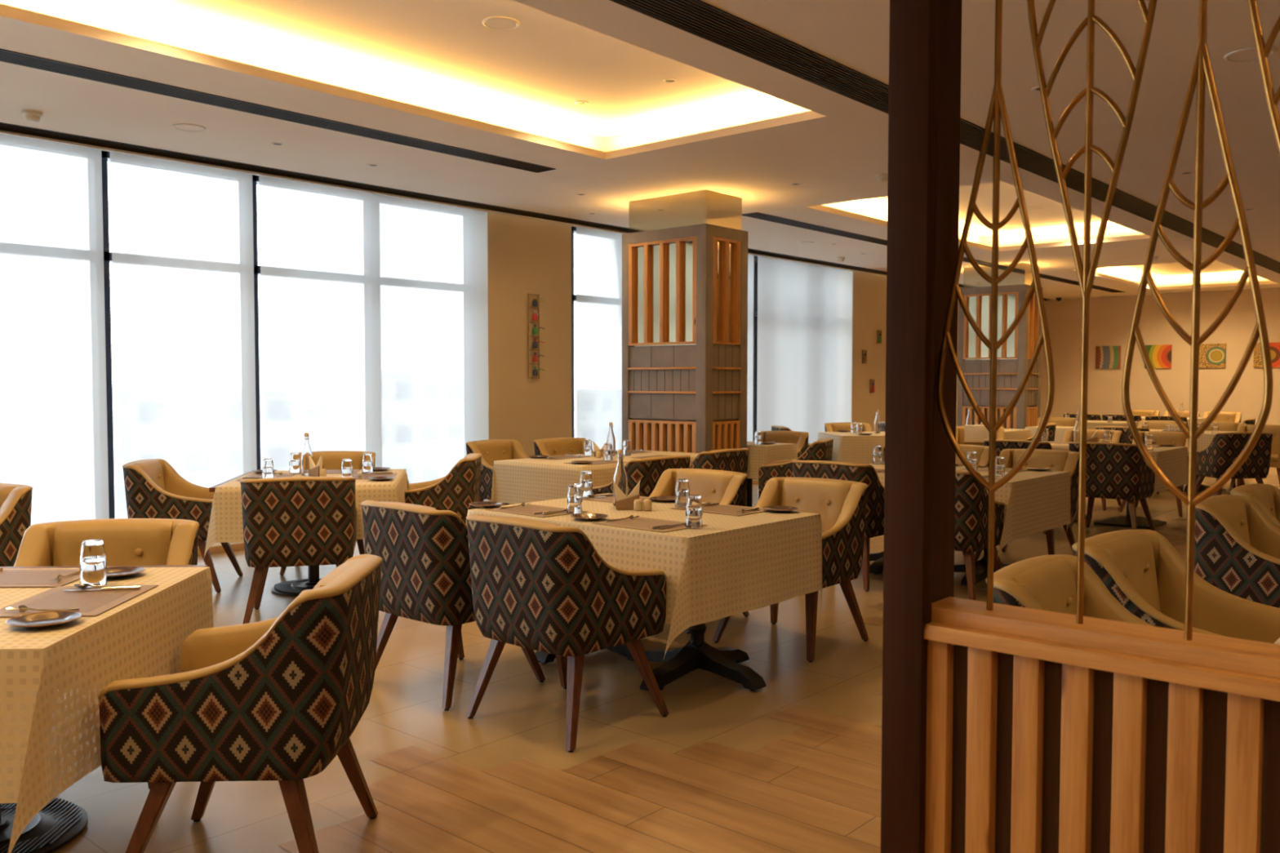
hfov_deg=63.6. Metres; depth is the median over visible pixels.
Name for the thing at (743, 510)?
fork
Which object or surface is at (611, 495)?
knife
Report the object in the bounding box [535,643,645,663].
dining table
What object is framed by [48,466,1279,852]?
floor
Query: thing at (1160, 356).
painting
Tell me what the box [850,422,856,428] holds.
tumbler
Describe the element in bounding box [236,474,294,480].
placemat
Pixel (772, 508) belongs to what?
plate
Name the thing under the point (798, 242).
ceiling speaker
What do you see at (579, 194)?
recessed light
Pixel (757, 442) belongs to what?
tumbler
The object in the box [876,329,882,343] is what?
plaque
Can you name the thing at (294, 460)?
tumbler
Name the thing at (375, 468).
plate
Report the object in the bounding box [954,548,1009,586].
dining table
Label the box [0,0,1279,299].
ceiling
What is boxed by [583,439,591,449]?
tumbler
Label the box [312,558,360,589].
backrest cushion
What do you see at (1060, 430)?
tablecloth
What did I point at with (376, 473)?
knife
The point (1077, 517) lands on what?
dining table
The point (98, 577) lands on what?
tumbler
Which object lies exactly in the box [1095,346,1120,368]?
painting
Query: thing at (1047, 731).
screen
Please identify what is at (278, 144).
recessed light
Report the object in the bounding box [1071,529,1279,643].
dining chair
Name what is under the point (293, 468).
tumbler
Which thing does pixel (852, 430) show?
tumbler
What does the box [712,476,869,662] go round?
dining chair
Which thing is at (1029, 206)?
ceiling speaker
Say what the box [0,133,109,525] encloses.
roller blind
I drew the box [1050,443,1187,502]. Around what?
tablecloth
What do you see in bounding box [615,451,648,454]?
placemat
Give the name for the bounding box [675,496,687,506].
tumbler
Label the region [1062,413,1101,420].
dining chair
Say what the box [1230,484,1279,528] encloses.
dining chair
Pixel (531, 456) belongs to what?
plate
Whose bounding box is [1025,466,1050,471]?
plate
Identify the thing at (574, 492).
tumbler
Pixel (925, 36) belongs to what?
post
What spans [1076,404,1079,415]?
water bottle
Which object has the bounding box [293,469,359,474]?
placemat
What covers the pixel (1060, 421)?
backrest cushion
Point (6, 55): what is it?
ceiling vent
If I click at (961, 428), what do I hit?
backrest cushion
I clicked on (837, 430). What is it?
plate
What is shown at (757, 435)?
tumbler
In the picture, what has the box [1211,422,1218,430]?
tumbler
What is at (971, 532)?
dining chair
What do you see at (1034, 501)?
tablecloth
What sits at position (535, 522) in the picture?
backrest cushion
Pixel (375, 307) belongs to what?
roller blind
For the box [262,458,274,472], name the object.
tumbler
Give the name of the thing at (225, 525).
tablecloth
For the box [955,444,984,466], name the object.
backrest cushion
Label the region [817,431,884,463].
tablecloth
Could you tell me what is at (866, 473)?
dining chair
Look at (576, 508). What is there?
tumbler
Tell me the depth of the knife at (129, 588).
3.11 m
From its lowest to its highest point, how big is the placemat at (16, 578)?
0.003 m
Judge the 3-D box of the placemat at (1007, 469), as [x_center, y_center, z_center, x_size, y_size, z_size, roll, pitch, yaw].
[2.586,0.311,7.497,0.420,0.003,0.300,2,3,42]
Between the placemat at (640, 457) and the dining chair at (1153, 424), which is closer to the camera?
the placemat at (640, 457)
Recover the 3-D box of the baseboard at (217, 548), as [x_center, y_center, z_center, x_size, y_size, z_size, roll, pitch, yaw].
[-1.155,0.862,11.441,0.730,0.058,30.400,2,3,41]
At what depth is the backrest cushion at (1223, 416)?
18.85 m
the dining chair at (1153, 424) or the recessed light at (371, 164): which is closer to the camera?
the recessed light at (371, 164)
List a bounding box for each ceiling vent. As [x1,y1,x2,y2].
[0,48,555,173]
[609,0,1279,273]
[742,212,1124,292]
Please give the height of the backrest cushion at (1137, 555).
0.380 m
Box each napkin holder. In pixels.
[307,455,324,476]
[592,440,608,456]
[613,480,640,509]
[1086,430,1097,442]
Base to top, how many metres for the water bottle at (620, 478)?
0.288 m
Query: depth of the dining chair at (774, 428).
12.42 m
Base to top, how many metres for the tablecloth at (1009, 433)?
0.473 m
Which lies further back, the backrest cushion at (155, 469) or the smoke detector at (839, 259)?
the smoke detector at (839, 259)
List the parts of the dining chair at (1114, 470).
leg, leg, leg, leg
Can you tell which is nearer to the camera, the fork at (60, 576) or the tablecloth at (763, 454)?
the fork at (60, 576)
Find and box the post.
[880,0,961,852]
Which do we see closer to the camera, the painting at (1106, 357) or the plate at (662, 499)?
the plate at (662, 499)
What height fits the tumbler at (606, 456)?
0.088 m
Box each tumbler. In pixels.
[79,539,106,570]
[80,568,106,587]
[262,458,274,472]
[262,472,274,478]
[288,452,300,465]
[288,465,300,472]
[341,458,353,473]
[341,472,352,477]
[362,453,373,466]
[362,466,373,473]
[566,484,582,503]
[566,502,582,514]
[579,471,592,488]
[581,487,592,497]
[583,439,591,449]
[583,449,592,455]
[603,443,613,453]
[603,453,613,460]
[622,439,631,449]
[622,449,631,455]
[675,478,689,497]
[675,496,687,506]
[685,494,702,516]
[685,515,702,528]
[754,431,761,439]
[754,439,761,444]
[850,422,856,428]
[850,428,856,432]
[856,422,862,430]
[856,430,862,434]
[872,444,882,456]
[872,456,882,462]
[966,451,977,463]
[966,463,977,471]
[995,456,1005,470]
[995,470,1004,478]
[1040,436,1048,441]
[1041,428,1048,436]
[1103,430,1111,439]
[1103,439,1111,442]
[1107,413,1112,419]
[1142,421,1148,427]
[1144,434,1153,444]
[1144,444,1153,449]
[1164,424,1170,431]
[1170,425,1177,431]
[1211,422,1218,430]
[1211,429,1218,434]
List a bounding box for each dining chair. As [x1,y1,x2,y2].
[0,483,32,566]
[13,518,199,789]
[97,554,382,852]
[122,458,243,592]
[240,476,356,624]
[279,450,375,575]
[360,500,545,711]
[404,453,481,524]
[465,439,528,508]
[466,514,669,752]
[533,437,593,456]
[591,455,690,497]
[648,468,749,633]
[689,448,749,474]
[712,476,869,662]
[753,431,808,499]
[758,438,833,493]
[771,425,812,447]
[791,459,884,591]
[824,422,871,431]
[880,421,884,431]
[954,469,1004,600]
[955,426,1004,445]
[955,444,988,555]
[974,448,1079,560]
[983,439,1052,533]
[985,554,1152,626]
[1024,422,1056,441]
[1036,417,1079,426]
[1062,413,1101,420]
[1062,429,1122,511]
[1068,441,1155,531]
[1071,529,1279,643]
[1094,426,1159,497]
[1102,413,1142,421]
[1119,431,1188,516]
[1131,409,1159,416]
[1137,420,1186,429]
[1145,415,1189,429]
[1163,410,1199,417]
[1193,494,1279,608]
[1195,431,1272,495]
[1197,422,1246,488]
[1202,411,1241,422]
[1227,424,1279,493]
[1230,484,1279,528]
[1242,417,1255,424]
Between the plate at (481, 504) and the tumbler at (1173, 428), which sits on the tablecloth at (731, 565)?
the plate at (481, 504)
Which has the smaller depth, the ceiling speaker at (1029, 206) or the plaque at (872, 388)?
the ceiling speaker at (1029, 206)
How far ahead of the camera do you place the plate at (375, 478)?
6.61 m
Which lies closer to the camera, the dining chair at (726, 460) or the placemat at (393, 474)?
the placemat at (393, 474)
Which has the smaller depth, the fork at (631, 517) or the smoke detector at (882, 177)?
the fork at (631, 517)
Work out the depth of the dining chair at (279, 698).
2.66 m
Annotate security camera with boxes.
[1055,296,1062,301]
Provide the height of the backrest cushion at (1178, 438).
0.380 m
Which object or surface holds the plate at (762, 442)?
on the tablecloth at (763, 454)
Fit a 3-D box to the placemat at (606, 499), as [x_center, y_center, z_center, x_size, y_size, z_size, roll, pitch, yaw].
[-0.102,0.391,5.574,0.420,0.003,0.300,2,3,41]
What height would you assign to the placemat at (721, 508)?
0.003 m
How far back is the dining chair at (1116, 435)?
11.60 m
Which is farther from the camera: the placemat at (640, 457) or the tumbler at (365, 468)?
the placemat at (640, 457)
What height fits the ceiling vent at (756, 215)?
0.006 m
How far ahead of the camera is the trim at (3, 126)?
9.18 m
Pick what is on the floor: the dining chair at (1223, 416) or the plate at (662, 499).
the dining chair at (1223, 416)
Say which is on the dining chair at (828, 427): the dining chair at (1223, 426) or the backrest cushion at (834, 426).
the backrest cushion at (834, 426)
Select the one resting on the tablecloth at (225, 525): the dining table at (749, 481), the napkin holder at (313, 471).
the napkin holder at (313, 471)
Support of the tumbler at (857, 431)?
on the tablecloth at (847, 446)
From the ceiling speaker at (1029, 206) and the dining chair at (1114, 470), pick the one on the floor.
the dining chair at (1114, 470)
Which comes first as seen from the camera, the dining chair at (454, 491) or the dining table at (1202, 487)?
the dining chair at (454, 491)
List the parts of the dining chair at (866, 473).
leg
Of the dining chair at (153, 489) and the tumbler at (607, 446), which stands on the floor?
the dining chair at (153, 489)
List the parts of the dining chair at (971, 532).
leg, leg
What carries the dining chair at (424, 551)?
on the floor
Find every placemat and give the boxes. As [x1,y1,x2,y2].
[0,568,80,587]
[0,584,158,617]
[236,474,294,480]
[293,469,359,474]
[352,472,397,479]
[484,504,588,517]
[533,455,590,459]
[564,459,625,465]
[582,495,656,502]
[592,516,706,532]
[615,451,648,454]
[631,454,667,458]
[671,504,768,515]
[875,468,884,473]
[959,466,1030,471]
[1048,441,1068,444]
[1051,444,1069,448]
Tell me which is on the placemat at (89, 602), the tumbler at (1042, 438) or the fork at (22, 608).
the fork at (22, 608)
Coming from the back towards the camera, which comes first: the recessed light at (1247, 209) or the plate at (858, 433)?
the plate at (858, 433)
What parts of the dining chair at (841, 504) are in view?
leg, leg, leg, leg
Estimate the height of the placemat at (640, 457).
0.003 m
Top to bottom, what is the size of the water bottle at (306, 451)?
0.288 m
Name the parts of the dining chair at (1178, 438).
leg, leg, leg, leg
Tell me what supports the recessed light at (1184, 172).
in the ceiling
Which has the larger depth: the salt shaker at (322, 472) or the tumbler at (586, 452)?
the tumbler at (586, 452)
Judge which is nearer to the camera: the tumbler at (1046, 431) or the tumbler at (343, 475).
the tumbler at (343, 475)
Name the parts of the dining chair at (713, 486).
leg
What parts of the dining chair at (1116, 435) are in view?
leg, leg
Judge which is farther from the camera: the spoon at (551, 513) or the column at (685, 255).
the column at (685, 255)
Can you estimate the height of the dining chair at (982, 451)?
0.849 m
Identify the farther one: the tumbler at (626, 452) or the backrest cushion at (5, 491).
the tumbler at (626, 452)
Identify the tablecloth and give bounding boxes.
[0,567,213,852]
[203,469,409,559]
[466,493,822,658]
[491,449,699,504]
[746,441,797,479]
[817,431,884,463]
[867,462,1070,559]
[1004,428,1031,439]
[1024,426,1074,441]
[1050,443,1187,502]
[1087,420,1138,429]
[1141,416,1206,427]
[1149,429,1233,450]
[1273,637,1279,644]
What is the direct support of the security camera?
attached to the ceiling
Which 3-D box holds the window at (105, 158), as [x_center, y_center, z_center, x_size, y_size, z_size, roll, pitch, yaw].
[-6.583,-0.519,5.618,0.130,3.192,14.582,2,3,41]
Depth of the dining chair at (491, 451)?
9.35 m
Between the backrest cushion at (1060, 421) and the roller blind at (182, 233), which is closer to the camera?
the roller blind at (182, 233)
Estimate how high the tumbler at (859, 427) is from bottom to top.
0.088 m
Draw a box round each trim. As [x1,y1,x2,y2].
[0,121,1050,301]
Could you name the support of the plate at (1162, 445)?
on the tablecloth at (1172, 461)
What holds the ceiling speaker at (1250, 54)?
attached to the ceiling
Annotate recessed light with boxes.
[270,142,284,146]
[366,163,379,166]
[573,100,587,105]
[576,193,586,195]
[662,78,677,83]
[790,182,801,185]
[1031,85,1053,91]
[1178,171,1195,174]
[1244,208,1256,210]
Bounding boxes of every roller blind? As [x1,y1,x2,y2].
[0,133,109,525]
[109,151,257,518]
[258,175,488,501]
[576,226,754,450]
[756,255,853,443]
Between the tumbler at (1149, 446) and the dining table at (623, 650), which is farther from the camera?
the tumbler at (1149, 446)
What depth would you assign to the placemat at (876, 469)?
7.40 m
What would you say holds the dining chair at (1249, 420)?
on the floor
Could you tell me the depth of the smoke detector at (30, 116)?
6.93 m
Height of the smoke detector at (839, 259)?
0.066 m
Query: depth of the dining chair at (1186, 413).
19.57 m
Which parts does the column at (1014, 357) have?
slat frame, slat frame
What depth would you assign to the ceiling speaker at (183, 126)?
7.37 m
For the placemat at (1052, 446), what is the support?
on the tablecloth at (1172, 461)
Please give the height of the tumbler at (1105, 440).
0.088 m
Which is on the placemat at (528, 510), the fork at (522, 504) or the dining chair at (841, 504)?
the fork at (522, 504)
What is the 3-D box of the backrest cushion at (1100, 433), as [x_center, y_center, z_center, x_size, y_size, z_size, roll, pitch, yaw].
[5.127,0.227,11.680,0.416,0.380,0.136,2,3,41]
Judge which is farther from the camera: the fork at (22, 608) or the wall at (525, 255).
the wall at (525, 255)
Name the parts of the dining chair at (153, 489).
leg, leg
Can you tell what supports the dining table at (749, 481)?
on the floor
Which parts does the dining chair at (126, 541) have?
leg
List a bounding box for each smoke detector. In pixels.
[21,110,42,123]
[836,257,844,262]
[875,173,888,182]
[1152,256,1158,261]
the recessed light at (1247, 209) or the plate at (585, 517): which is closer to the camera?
the plate at (585, 517)
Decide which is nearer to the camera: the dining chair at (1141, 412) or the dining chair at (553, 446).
the dining chair at (553, 446)
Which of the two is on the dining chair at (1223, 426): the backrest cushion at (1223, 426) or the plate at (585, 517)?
the backrest cushion at (1223, 426)
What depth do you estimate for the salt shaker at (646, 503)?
5.07 m
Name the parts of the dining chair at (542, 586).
leg, leg, leg, leg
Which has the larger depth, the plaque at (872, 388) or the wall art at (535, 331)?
the plaque at (872, 388)
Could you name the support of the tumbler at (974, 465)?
on the tablecloth at (1034, 501)
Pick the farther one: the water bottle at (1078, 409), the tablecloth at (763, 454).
the water bottle at (1078, 409)
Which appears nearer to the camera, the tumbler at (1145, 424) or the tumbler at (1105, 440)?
the tumbler at (1105, 440)
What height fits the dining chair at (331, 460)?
0.849 m
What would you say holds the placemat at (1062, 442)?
on the tablecloth at (1172, 461)
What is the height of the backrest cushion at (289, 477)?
0.380 m
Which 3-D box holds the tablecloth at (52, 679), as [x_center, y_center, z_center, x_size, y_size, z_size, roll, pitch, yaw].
[-1.984,0.755,2.973,1.143,0.500,1.280,0,2,-3]
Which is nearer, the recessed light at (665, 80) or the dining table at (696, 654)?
the dining table at (696, 654)
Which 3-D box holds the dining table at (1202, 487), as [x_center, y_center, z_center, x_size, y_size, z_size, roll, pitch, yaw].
[7.138,0.449,13.193,0.696,0.742,1.000,2,3,41]
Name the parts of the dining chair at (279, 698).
leg, leg, leg, leg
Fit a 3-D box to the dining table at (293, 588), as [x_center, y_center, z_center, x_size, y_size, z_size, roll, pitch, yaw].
[-2.182,0.713,6.889,1.040,0.742,1.140,0,2,-9]
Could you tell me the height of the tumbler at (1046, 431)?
0.088 m
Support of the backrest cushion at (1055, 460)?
on the dining chair at (1055, 460)
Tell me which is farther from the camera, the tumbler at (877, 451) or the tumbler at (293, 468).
the tumbler at (877, 451)
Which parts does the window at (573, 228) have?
pane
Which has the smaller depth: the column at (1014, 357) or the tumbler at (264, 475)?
the tumbler at (264, 475)
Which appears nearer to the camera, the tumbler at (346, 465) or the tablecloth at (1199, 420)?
the tumbler at (346, 465)
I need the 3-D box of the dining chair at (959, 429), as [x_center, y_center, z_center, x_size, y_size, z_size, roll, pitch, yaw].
[4.035,0.430,12.340,0.620,0.849,0.629,1,3,16]
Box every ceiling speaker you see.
[173,123,206,131]
[481,16,519,30]
[797,241,813,244]
[1026,205,1044,208]
[1223,46,1276,62]
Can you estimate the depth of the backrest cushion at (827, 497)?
5.60 m
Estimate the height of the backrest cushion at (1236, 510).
0.380 m
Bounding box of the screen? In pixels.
[924,0,1279,852]
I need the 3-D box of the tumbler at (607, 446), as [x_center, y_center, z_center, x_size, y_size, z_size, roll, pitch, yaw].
[-0.257,0.176,8.332,0.075,0.088,0.075,0,2,-1]
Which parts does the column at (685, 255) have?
slat frame, slat frame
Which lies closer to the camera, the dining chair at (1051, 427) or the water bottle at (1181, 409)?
the dining chair at (1051, 427)
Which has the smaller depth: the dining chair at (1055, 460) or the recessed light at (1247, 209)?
the dining chair at (1055, 460)
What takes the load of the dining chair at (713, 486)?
on the floor
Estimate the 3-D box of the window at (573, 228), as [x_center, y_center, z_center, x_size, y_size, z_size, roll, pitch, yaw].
[1.156,-0.891,14.424,0.130,3.192,6.480,2,3,41]
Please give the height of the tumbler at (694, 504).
0.088 m
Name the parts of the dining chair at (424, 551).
leg, leg, leg, leg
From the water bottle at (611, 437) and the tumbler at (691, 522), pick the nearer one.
the tumbler at (691, 522)
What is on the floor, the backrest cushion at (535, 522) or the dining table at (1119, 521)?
the dining table at (1119, 521)
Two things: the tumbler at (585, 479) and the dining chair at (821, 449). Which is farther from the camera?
the dining chair at (821, 449)
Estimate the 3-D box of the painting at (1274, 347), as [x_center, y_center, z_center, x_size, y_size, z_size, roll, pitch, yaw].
[12.124,-1.379,19.901,0.500,0.480,0.028,2,3,41]
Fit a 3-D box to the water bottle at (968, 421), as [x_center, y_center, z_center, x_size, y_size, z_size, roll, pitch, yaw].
[4.345,-0.093,13.626,0.075,0.288,0.075,2,3,41]
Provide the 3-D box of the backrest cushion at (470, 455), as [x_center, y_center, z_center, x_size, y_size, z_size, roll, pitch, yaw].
[-1.275,0.400,7.545,0.136,0.380,0.416,0,2,-4]
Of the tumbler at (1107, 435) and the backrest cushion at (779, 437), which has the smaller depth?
the tumbler at (1107, 435)
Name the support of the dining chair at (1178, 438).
on the floor
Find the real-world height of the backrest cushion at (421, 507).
0.380 m
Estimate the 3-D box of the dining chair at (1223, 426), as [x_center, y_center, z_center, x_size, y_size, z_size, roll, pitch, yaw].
[7.707,0.369,13.807,0.620,0.849,0.629,2,3,41]
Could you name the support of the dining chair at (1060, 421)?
on the floor
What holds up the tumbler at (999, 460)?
on the tumbler at (998, 473)
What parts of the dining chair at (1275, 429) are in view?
leg, seat, leg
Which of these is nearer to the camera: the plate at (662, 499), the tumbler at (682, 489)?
the tumbler at (682, 489)
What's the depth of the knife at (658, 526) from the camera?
4.45 m
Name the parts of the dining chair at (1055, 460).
leg, leg, leg, leg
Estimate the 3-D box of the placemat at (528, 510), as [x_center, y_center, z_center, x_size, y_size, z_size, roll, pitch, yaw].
[-0.509,0.413,5.066,0.420,0.003,0.300,2,3,43]
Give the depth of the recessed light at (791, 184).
9.46 m
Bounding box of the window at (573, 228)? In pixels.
[571,226,757,441]
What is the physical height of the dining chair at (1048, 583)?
0.849 m
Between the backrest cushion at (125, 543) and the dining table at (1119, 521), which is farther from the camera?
the dining table at (1119, 521)
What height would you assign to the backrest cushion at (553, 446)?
0.380 m
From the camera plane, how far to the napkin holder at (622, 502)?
5.12 m
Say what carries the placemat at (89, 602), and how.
on the tablecloth at (52, 679)
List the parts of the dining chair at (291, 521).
leg, leg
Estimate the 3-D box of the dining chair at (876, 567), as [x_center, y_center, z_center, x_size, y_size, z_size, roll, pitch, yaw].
[1.907,0.682,7.650,0.720,0.742,1.020,2,3,41]
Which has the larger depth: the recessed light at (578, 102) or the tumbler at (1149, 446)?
the tumbler at (1149, 446)
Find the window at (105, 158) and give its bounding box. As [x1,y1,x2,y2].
[101,150,261,519]
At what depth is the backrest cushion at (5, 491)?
5.28 m
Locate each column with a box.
[622,189,747,506]
[956,262,1042,429]
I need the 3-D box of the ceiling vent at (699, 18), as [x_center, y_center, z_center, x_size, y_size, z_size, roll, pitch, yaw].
[2.915,-1.887,7.481,0.270,0.006,29.600,2,3,41]
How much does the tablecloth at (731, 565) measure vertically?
0.500 m
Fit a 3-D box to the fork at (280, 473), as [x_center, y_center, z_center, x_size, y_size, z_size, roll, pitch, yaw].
[-2.487,0.319,6.977,0.196,0.022,0.018,0,2,-8]
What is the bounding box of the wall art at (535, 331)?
[527,293,544,378]
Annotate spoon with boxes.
[73,583,136,587]
[542,509,567,515]
[586,493,613,497]
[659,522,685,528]
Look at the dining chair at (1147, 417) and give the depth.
16.64 m
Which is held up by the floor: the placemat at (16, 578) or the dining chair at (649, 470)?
the dining chair at (649, 470)
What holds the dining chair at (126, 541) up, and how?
on the floor
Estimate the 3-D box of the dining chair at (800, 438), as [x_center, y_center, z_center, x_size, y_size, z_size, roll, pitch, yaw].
[1.434,0.481,11.095,0.620,0.849,0.629,2,3,35]
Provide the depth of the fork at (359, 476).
6.75 m
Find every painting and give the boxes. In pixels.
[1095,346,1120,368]
[1144,344,1172,368]
[1198,343,1226,368]
[1253,342,1279,367]
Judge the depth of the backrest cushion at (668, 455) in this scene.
7.35 m
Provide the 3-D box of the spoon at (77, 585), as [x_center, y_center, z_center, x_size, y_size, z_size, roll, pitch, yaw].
[-1.628,0.486,3.140,0.192,0.013,0.038,0,2,2]
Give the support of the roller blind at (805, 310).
hanging from the trim at (3, 126)
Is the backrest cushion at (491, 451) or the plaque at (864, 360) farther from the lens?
the plaque at (864, 360)
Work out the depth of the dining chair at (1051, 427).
13.29 m
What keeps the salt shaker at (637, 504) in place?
on the tablecloth at (731, 565)
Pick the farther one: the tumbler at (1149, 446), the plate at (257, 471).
the tumbler at (1149, 446)
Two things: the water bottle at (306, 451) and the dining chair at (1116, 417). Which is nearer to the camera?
the water bottle at (306, 451)
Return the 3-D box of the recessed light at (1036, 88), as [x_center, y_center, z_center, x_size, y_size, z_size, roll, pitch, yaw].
[2.147,-1.803,5.509,0.108,0.006,0.108,2,3,41]
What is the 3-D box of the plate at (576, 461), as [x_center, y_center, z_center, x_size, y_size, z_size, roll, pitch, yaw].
[-0.448,0.280,7.997,0.172,0.017,0.172,2,3,41]
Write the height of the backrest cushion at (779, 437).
0.380 m
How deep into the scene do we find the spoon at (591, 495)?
5.67 m
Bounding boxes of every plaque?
[862,350,867,363]
[869,379,875,392]
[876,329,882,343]
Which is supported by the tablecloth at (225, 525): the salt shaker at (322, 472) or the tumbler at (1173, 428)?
the salt shaker at (322, 472)
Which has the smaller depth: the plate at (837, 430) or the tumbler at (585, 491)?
the tumbler at (585, 491)
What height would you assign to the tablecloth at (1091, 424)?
0.473 m
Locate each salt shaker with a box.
[319,468,326,476]
[595,451,600,457]
[633,498,642,511]
[643,498,651,511]
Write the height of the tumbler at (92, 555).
0.088 m
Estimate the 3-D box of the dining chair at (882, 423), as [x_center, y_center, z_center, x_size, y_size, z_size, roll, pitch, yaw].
[3.604,0.358,14.009,0.629,0.849,0.620,0,2,-4]
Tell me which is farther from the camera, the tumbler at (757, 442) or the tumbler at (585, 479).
the tumbler at (757, 442)
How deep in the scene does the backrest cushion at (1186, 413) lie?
19.56 m
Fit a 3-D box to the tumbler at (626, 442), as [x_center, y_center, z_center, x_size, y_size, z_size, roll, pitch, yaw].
[-0.115,0.153,8.872,0.075,0.088,0.075,0,2,-7]
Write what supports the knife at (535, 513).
on the placemat at (528, 510)
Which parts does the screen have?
moulding, rail, linen panel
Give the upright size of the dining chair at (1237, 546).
0.849 m
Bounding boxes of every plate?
[5,610,82,628]
[105,565,145,578]
[251,469,276,473]
[368,475,395,480]
[373,466,390,471]
[468,501,502,507]
[528,455,549,457]
[570,513,608,520]
[571,460,593,463]
[650,496,675,502]
[761,441,776,444]
[762,506,798,512]
[836,430,850,431]
[857,433,872,435]
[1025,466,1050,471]
[1157,444,1176,446]
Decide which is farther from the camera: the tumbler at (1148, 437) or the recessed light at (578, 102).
the tumbler at (1148, 437)
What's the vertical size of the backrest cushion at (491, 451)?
0.380 m
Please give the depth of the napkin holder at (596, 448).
8.77 m
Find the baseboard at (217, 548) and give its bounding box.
[197,479,758,555]
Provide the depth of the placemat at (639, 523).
4.59 m
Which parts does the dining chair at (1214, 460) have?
leg, leg, leg, leg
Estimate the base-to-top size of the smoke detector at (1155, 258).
0.066 m
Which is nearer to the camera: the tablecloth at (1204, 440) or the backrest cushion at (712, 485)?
the backrest cushion at (712, 485)
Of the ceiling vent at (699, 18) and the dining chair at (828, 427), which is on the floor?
the dining chair at (828, 427)
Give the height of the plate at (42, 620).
0.017 m
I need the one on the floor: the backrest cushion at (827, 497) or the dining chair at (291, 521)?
the dining chair at (291, 521)
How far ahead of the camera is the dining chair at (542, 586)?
3.97 m
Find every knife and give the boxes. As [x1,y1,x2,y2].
[62,586,140,591]
[360,472,392,474]
[533,510,563,515]
[593,493,613,497]
[652,523,681,529]
[702,502,719,506]
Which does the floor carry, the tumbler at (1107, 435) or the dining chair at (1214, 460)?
the dining chair at (1214, 460)
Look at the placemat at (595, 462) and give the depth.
8.10 m
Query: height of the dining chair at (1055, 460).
0.849 m
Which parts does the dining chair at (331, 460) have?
leg, leg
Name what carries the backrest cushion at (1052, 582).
on the dining chair at (1048, 583)
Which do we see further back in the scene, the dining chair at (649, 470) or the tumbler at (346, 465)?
the dining chair at (649, 470)
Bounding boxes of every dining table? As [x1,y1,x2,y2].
[0,564,207,852]
[208,471,321,595]
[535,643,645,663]
[640,622,765,691]
[746,478,752,506]
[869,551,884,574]
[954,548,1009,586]
[1074,512,1092,522]
[1093,499,1166,528]
[1180,475,1225,493]
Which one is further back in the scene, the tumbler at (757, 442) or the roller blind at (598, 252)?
the roller blind at (598, 252)
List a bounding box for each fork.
[5,604,79,612]
[49,569,80,581]
[257,471,285,475]
[353,475,383,478]
[499,502,529,509]
[606,515,639,522]
[737,507,759,513]
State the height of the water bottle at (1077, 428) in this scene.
0.288 m
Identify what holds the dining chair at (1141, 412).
on the floor
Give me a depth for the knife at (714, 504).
5.26 m
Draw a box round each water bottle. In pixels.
[301,432,312,475]
[606,422,615,456]
[613,449,627,506]
[874,409,880,433]
[965,408,972,425]
[1073,415,1079,441]
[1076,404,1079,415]
[1178,402,1183,416]
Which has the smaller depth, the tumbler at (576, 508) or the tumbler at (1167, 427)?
the tumbler at (576, 508)
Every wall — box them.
[487,212,1041,506]
[1040,287,1279,425]
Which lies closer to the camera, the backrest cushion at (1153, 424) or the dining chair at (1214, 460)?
the dining chair at (1214, 460)
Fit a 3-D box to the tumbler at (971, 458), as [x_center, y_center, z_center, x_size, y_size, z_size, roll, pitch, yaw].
[2.365,0.220,7.348,0.075,0.088,0.075,0,2,8]
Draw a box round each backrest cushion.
[0,485,16,508]
[53,521,173,566]
[134,459,165,490]
[259,476,334,479]
[311,452,362,470]
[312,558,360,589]
[377,501,436,510]
[463,453,472,458]
[474,440,511,466]
[484,515,558,525]
[542,438,580,456]
[642,455,675,458]
[674,469,734,503]
[764,431,800,444]
[781,478,851,533]
[818,460,856,463]
[831,422,862,431]
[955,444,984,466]
[959,426,984,445]
[1010,558,1076,614]
[1012,449,1067,471]
[1047,417,1073,426]
[1086,429,1113,441]
[1093,532,1160,612]
[1143,431,1186,446]
[1146,420,1177,429]
[1176,410,1189,417]
[1204,422,1238,431]
[1206,496,1250,545]
[1209,411,1235,422]
[1245,484,1275,518]
[1246,425,1279,454]
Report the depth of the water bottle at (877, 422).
12.80 m
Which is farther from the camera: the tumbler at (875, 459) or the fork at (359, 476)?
the tumbler at (875, 459)
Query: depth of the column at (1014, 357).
16.03 m
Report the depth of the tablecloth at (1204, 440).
12.69 m
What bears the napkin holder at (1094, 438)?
on the tablecloth at (1172, 461)
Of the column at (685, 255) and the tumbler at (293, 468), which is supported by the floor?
the column at (685, 255)
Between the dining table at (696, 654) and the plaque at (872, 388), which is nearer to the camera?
the dining table at (696, 654)
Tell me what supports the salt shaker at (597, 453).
on the tablecloth at (517, 481)

